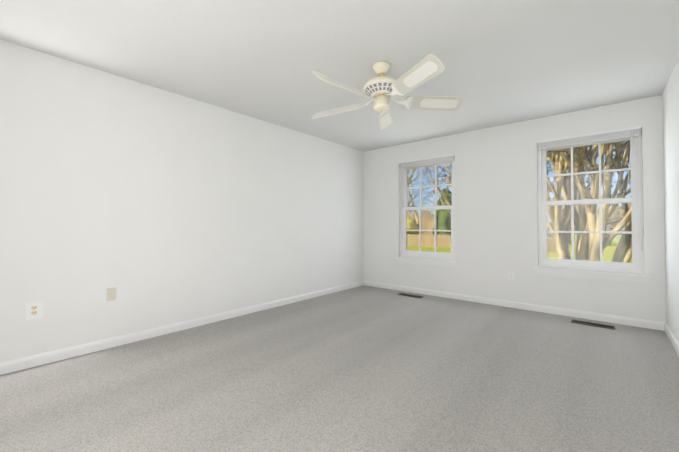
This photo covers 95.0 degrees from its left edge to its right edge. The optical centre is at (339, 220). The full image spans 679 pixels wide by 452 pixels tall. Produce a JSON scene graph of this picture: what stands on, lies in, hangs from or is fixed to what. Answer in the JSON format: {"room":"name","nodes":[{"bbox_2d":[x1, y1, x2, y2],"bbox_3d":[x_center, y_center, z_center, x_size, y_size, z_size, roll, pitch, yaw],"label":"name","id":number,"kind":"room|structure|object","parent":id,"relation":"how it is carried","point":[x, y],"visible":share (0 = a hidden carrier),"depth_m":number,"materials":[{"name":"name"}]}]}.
{"room":"empty bedroom","nodes":[
{"label":"empty bedroom","id":0,"kind":"room"},
{"bbox_2d":[0,39,363,362],"bbox_3d":[-1.247,-0.081,3.841,0.180,2.440,5.360,-1,-1,40],"label":"wall","id":1,"kind":"structure","parent":0,"point":[156,207],"depth_m":2.98,"materials":[{"name":"white paint"}]},
{"bbox_2d":[25,300,42,320],"bbox_3d":[-2.345,0.686,2.390,0.009,0.136,0.100,-1,-1,40],"label":"electrical outlet","id":2,"kind":"object","parent":1,"relation":"attached to","point":[33,309],"depth_m":2.39,"materials":[{"name":"white plastic"}]},
{"bbox_2d":[107,287,115,300],"bbox_3d":[-2.023,0.652,2.763,0.018,0.114,0.070,-1,-1,40],"label":"jack","id":3,"kind":"object","parent":1,"relation":"attached to","point":[111,294],"visible":1,"depth_m":2.76,"materials":[{"name":"white plastic"}]},
{"bbox_2d":[0,280,363,374],"bbox_3d":[-1.174,1.095,3.760,0.013,0.086,5.000,-1,-1,40],"label":"baseboard","id":4,"kind":"structure","parent":1,"relation":"attached to","point":[10,366],"depth_m":2.95,"materials":[{"name":"white wood"}]},
{"bbox_2d":[0,285,678,451],"bbox_3d":[0.277,1.178,2.525,4.180,0.120,5.360,-1,-1,40],"label":"floor","id":5,"kind":"structure","parent":0,"point":[363,368],"depth_m":2.09,"materials":[{"name":"carpet"}]},
{"bbox_2d":[398,293,423,297],"bbox_3d":[1.090,1.148,4.787,0.380,0.012,0.115,-1,-1,40],"label":"floor air vent","id":6,"kind":"object","parent":5,"relation":"on","point":[410,295],"visible":1,"depth_m":4.78,"materials":[{"name":"brown metal"}]},
{"bbox_2d":[571,319,614,329],"bbox_3d":[2.754,1.126,3.387,0.370,0.012,0.115,-1,-1,40],"label":"floor air vent","id":7,"kind":"object","parent":5,"relation":"on","point":[593,324],"visible":1,"depth_m":3.37,"materials":[{"name":"brown metal"}]},
{"bbox_2d":[0,0,678,151],"bbox_3d":[0.277,-1.382,2.566,4.180,0.120,5.360,-1,-1,40],"label":"ceiling","id":8,"kind":"structure","parent":0,"point":[504,62],"depth_m":2.43,"materials":[{"name":"white paint"}]},
{"bbox_2d":[311,54,462,129],"bbox_3d":[0.319,-1.098,2.634,1.350,0.444,1.342,-1,-1,40],"label":"ceiling fan","id":9,"kind":"object","parent":8,"relation":"hanging from","point":[381,89],"visible":1,"depth_m":2.58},
{"bbox_2d":[364,95,665,321],"bbox_3d":[1.954,-0.070,4.519,3.820,2.440,0.180,-1,-1,40],"label":"wall","id":10,"kind":"structure","parent":0,"point":[496,204],"depth_m":4.15,"materials":[{"name":"white paint"}]},
{"bbox_2d":[395,154,457,266],"bbox_3d":[1.393,-0.153,4.963,1.021,1.680,0.232,-1,-1,40],"label":"window","id":11,"kind":"structure","parent":10,"relation":"in","point":[435,257],"depth_m":4.97,"materials":[{"name":"white wood"}]},
{"bbox_2d":[508,271,514,279],"bbox_3d":[2.272,0.724,4.112,0.072,0.116,0.009,-1,-1,40],"label":"electrical outlet","id":12,"kind":"object","parent":10,"relation":"attached to","point":[511,275],"visible":1,"depth_m":4.11,"materials":[{"name":"white plastic"}]},
{"bbox_2d":[364,280,659,329],"bbox_3d":[1.888,1.106,4.430,3.750,0.086,0.013,-1,-1,40],"label":"baseboard","id":13,"kind":"structure","parent":10,"relation":"attached to","point":[649,324],"depth_m":3.95,"materials":[{"name":"white wood"}]},
{"bbox_2d":[534,126,649,282],"bbox_3d":[2.910,-0.174,3.674,1.041,1.680,0.232,-1,-1,40],"label":"window","id":14,"kind":"structure","parent":10,"relation":"in","point":[601,269],"depth_m":3.62,"materials":[{"name":"white wood"}]},
{"bbox_2d":[662,58,678,341],"bbox_3d":[1.801,-0.122,1.251,0.180,2.440,5.360,-1,-1,40],"label":"wall","id":15,"kind":"structure","parent":0,"point":[670,107],"depth_m":2.84,"materials":[{"name":"white paint"}]},
{"bbox_2d":[660,322,678,355],"bbox_3d":[1.728,1.055,1.294,0.013,0.086,5.000,-1,-1,40],"label":"baseboard","id":16,"kind":"structure","parent":15,"relation":"attached to","point":[663,325],"depth_m":2.90,"materials":[{"name":"white wood"}]},
{"label":"outside","id":17,"kind":"structure","parent":0,"visible":0},
{"bbox_2d":[407,198,630,235],"bbox_3d":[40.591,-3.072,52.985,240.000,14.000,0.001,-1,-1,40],"label":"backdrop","id":18,"kind":"structure","parent":17,"point":[424,221],"depth_m":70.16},
{"bbox_2d":[407,243,631,262],"bbox_3d":[61.962,3.336,78.031,400.000,0.010,600.000,-1,-1,40],"label":"lawn","id":19,"kind":"structure","parent":17,"point":[550,253],"depth_m":26.31,"materials":[{"name":"green plant"}]},
{"bbox_2d":[407,234,568,251],"bbox_3d":[5.734,1.984,34.046,31.300,1.280,0.120,-1,-1,40],"label":"fence","id":20,"kind":"object","parent":19,"relation":"on","point":[426,238],"depth_m":30.91,"materials":[{"name":"brown wood"}]},
{"bbox_2d":[407,186,627,245],"bbox_3d":[19.702,-0.489,33.966,31.332,7.849,5.912,0,-1,12],"label":"foliage","id":21,"kind":"object","parent":19,"relation":"on","point":[446,214],"depth_m":34.99,"materials":[{"name":"green plant"}]},
{"bbox_2d":[407,140,631,262],"bbox_3d":[7.901,-4.938,21.675,29.337,14.990,33.989,-1,-1,40],"label":"bare trees","id":22,"kind":"object","parent":19,"relation":"on","point":[592,241],"depth_m":7.88,"materials":[{"name":"brown plant"}]},
{"bbox_2d":[547,211,552,242],"bbox_3d":[22.020,1.207,39.170,8.300,5.000,7.800,-1,-1,40],"label":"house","id":23,"kind":"structure","parent":19,"relation":"on","point":[548,219],"depth_m":35.41,"materials":[{"name":"white"}]},
{"bbox_2d":[606,218,625,234],"bbox_3d":[33.392,1.746,35.401,10.100,4.200,8.800,-1,-1,40],"label":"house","id":24,"kind":"structure","parent":19,"relation":"on","point":[613,226],"depth_m":34.47,"materials":[{"name":"white"}]}
]}

